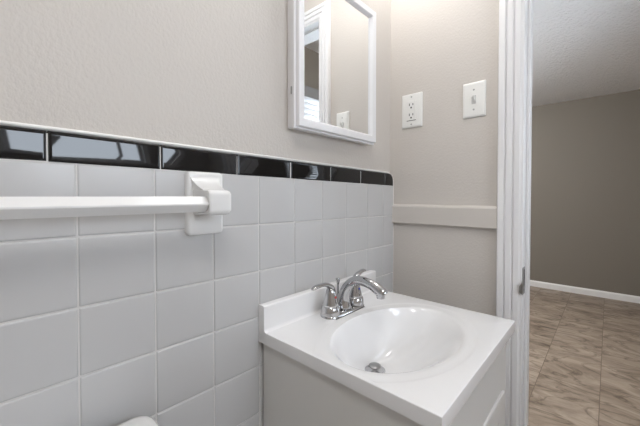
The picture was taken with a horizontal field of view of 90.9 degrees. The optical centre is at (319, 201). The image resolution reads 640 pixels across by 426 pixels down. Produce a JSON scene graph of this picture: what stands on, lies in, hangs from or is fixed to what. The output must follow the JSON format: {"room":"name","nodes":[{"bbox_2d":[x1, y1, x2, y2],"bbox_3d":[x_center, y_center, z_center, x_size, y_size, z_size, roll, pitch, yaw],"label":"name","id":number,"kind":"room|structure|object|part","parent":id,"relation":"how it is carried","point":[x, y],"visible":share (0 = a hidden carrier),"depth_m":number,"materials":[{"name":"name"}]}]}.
{"room":"bathroom","nodes":[
{"label":"bathroom","id":0,"kind":"room"},
{"bbox_2d":[0,0,390,172],"bbox_3d":[-0.533,-0.002,0.379,0.100,2.300,2.236,1,1,43],"label":"wall","id":1,"kind":"structure","parent":0,"point":[203,73],"depth_m":0.58,"materials":[{"name":"grey paint"}]},
{"bbox_2d":[0,171,230,235],"bbox_3d":[-0.422,0.008,0.343,0.076,0.120,0.736,1,1,43],"label":"towel bar","id":2,"kind":"object","parent":1,"relation":"attached to","point":[204,204],"visible":1,"depth_m":0.48,"materials":[{"name":"white plastic"}]},
{"bbox_3d":[-0.222,0.003,0.608,0.012,0.120,0.074,1,1,43],"label":"post","id":3,"kind":"part","parent":2,"relation":"part of","materials":[{"name":"white ceramic"}]},
{"bbox_2d":[193,190,230,214],"bbox_3d":[-0.198,0.001,0.580,0.067,0.045,0.045,1,1,43],"label":"towel bar bracket","id":4,"kind":"object","parent":2,"relation":"attached to","point":[213,202],"depth_m":0.55,"materials":[{"name":"white ceramic"}]},
{"bbox_2d":[0,133,392,425],"bbox_3d":[-0.458,0.527,0.382,0.019,1.244,2.129,1,1,43],"label":"tile wall","id":5,"kind":"structure","parent":1,"relation":"attached to","point":[112,320],"depth_m":0.55,"materials":[{"name":"grey tile"}]},
{"bbox_2d":[0,125,392,185],"bbox_3d":[-0.458,-0.072,0.372,0.019,0.055,2.129,1,1,43],"label":"trim","id":6,"kind":"structure","parent":1,"relation":"attached to","point":[20,143],"depth_m":0.54,"materials":[{"name":"black tile"}]},
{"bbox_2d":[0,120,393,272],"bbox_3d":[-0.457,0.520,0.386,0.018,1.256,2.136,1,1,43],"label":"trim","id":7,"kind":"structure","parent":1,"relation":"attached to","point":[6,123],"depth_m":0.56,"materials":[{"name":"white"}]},
{"bbox_2d":[259,270,375,343],"bbox_3d":[0.025,0.271,0.871,0.027,0.084,0.455,1,1,43],"label":"backsplash","id":8,"kind":"structure","parent":1,"relation":"attached to","point":[275,314],"depth_m":0.76,"materials":[{"name":"white stone"}]},
{"bbox_2d":[288,0,375,144],"bbox_3d":[0.048,-0.396,0.898,0.044,0.426,0.356,1,1,43],"label":"medicine cabinet","id":9,"kind":"object","parent":1,"relation":"attached to","point":[332,43],"visible":1,"depth_m":0.86,"materials":[{"name":"white paint"}]},
{"bbox_2d":[304,0,369,133],"bbox_3d":[0.057,-0.396,0.892,0.003,0.374,0.301,1,1,43],"label":"mirror","id":10,"kind":"object","parent":9,"relation":"attached to","point":[336,32],"depth_m":0.88,"materials":[{"name":"clear glass"}]},
{"bbox_2d":[390,0,498,315],"bbox_3d":[0.839,-0.007,0.677,1.718,2.300,0.060,1,1,43],"label":"wall","id":11,"kind":"structure","parent":0,"point":[438,47],"depth_m":1.03,"materials":[{"name":"grey paint"}]},
{"bbox_2d":[402,92,422,128],"bbox_3d":[0.321,-0.318,1.101,0.076,0.118,0.008,1,1,43],"label":"wall outlet","id":12,"kind":"object","parent":11,"relation":"attached to","point":[412,104],"visible":1,"depth_m":1.10,"materials":[{"name":"white plastic"}]},
{"bbox_2d":[407,100,415,120],"bbox_3d":[0.319,-0.318,1.099,0.033,0.067,0.002,1,1,43],"label":"receptacle","id":13,"kind":"object","parent":12,"relation":"attached to","point":[411,104],"depth_m":1.10,"materials":[{"name":"white plastic"}]},
{"bbox_2d":[392,204,496,228],"bbox_3d":[0.388,0.044,1.042,0.358,0.067,0.015,1,1,43],"label":"trim","id":14,"kind":"structure","parent":11,"relation":"attached to","point":[444,215],"depth_m":1.01,"materials":[{"name":"grey paint"}]},
{"bbox_2d":[463,80,485,118],"bbox_3d":[0.467,-0.312,0.959,0.066,0.107,0.019,1,1,43],"label":"light switch","id":15,"kind":"object","parent":11,"relation":"attached to","point":[474,94],"visible":1,"depth_m":0.96,"materials":[{"name":"white plastic"}]},
{"bbox_2d":[496,0,532,425],"bbox_3d":[0.871,0.147,0.687,0.837,1.992,0.151,1,1,43],"label":"door frame","id":16,"kind":"structure","parent":11,"relation":"in","point":[515,63],"depth_m":0.89,"materials":[{"name":"white paint"}]},
{"bbox_2d":[519,267,524,294],"bbox_3d":[0.572,0.224,0.888,0.045,0.075,0.005,-1,1,-42],"label":"strike plate","id":17,"kind":"object","parent":16,"relation":"attached to","point":[522,285],"visible":1,"depth_m":0.88,"materials":[{"name":"silver metal"}]},
{"bbox_3d":[0.578,0.224,0.893,0.002,0.075,0.031,1,1,43],"label":"plate","id":18,"kind":"part","parent":17,"relation":"part of","materials":[{"name":"silver metal"}]},
{"bbox_2d":[528,286,639,425],"bbox_3d":[0.645,1.151,1.952,3.700,0.060,6.118,1,1,43],"label":"floor","id":19,"kind":"structure","parent":0,"point":[584,350],"depth_m":2.21,"materials":[{"name":"stone"}]},
{"bbox_2d":[117,416,158,425],"bbox_3d":[-0.208,0.751,0.116,0.673,0.804,0.506,1,1,43],"label":"toilet","id":20,"kind":"object","parent":19,"relation":"on","point":[141,420],"visible":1,"depth_m":0.49,"materials":[{"name":"white ceramic"}]},
{"bbox_2d":[263,344,505,425],"bbox_3d":[0.174,0.729,0.744,0.428,0.826,0.443,1,1,43],"label":"vanity cabinet","id":21,"kind":"object","parent":19,"relation":"on","point":[295,393],"visible":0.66,"depth_m":0.63,"materials":[{"name":"white paint"}]},
{"bbox_2d":[259,270,514,425],"bbox_3d":[0.168,0.337,0.740,0.416,0.210,0.455,1,1,43],"label":"sink","id":22,"kind":"object","parent":21,"relation":"in","point":[421,360],"visible":0.98,"depth_m":0.71,"materials":[{"name":"white ceramic"}]},
{"bbox_2d":[311,269,387,319],"bbox_3d":[0.058,0.238,0.818,0.184,0.101,0.182,0,1,-9],"label":"faucet","id":23,"kind":"object","parent":22,"relation":"on","point":[349,299],"visible":1,"depth_m":0.79,"materials":[{"name":"silver metal"}]},
{"bbox_3d":[0.009,0.223,0.769,0.018,0.055,0.098,1,1,34],"label":"lever","id":24,"kind":"part","parent":23,"relation":"part of","materials":[{"name":"silver metal"}]},
{"bbox_3d":[0.027,0.249,0.797,0.050,0.070,0.050,1,1,43],"label":"handle","id":25,"kind":"part","parent":23,"relation":"part of","materials":[{"name":"silver metal"}]},
{"bbox_3d":[0.048,0.240,0.847,0.012,0.072,0.012,1,1,43],"label":"lift rod","id":26,"kind":"part","parent":23,"relation":"part of","materials":[{"name":"silver metal"}]},
{"bbox_3d":[0.062,0.284,0.835,0.053,0.008,0.154,1,1,43],"label":"plate","id":27,"kind":"part","parent":23,"relation":"part of","materials":[{"name":"silver metal"}]},
{"bbox_3d":[0.096,0.248,0.872,0.050,0.070,0.050,1,1,43],"label":"handle","id":28,"kind":"part","parent":23,"relation":"part of","materials":[{"name":"silver metal"}]},
{"bbox_3d":[0.109,0.221,0.888,0.018,0.055,0.075,1,1,38],"label":"lever","id":29,"kind":"part","parent":23,"relation":"part of","materials":[{"name":"silver metal"}]},
{"bbox_3d":[0.102,0.234,0.797,0.154,0.091,0.043,1,1,43],"label":"spout","id":30,"kind":"part","parent":23,"relation":"part of","materials":[{"name":"silver metal"}]},
{"bbox_3d":[0.376,0.740,0.689,0.004,0.575,0.188,1,1,43],"label":"door","id":31,"kind":"part","parent":21,"relation":"part of","materials":[{"name":"white paint"}]},
{"bbox_2d":[530,89,639,295],"bbox_3d":[2.563,-0.070,4.255,3.380,2.300,0.100,1,1,43],"label":"wall","id":32,"kind":"structure","parent":0,"point":[585,152],"depth_m":3.67,"materials":[{"name":"grey paint"}]},
{"bbox_2d":[530,280,639,303],"bbox_3d":[2.525,1.043,4.233,3.180,0.074,0.014,1,1,43],"label":"baseboard","id":33,"kind":"structure","parent":32,"relation":"attached to","point":[604,294],"depth_m":3.67,"materials":[{"name":"white paint"}]},
{"bbox_2d":[532,0,639,106],"bbox_3d":[1.422,-1.224,2.756,3.700,0.060,3.822,1,1,43],"label":"ceiling","id":34,"kind":"structure","parent":0,"point":[582,49],"depth_m":2.44,"materials":[{"name":"white paint"}]}
]}

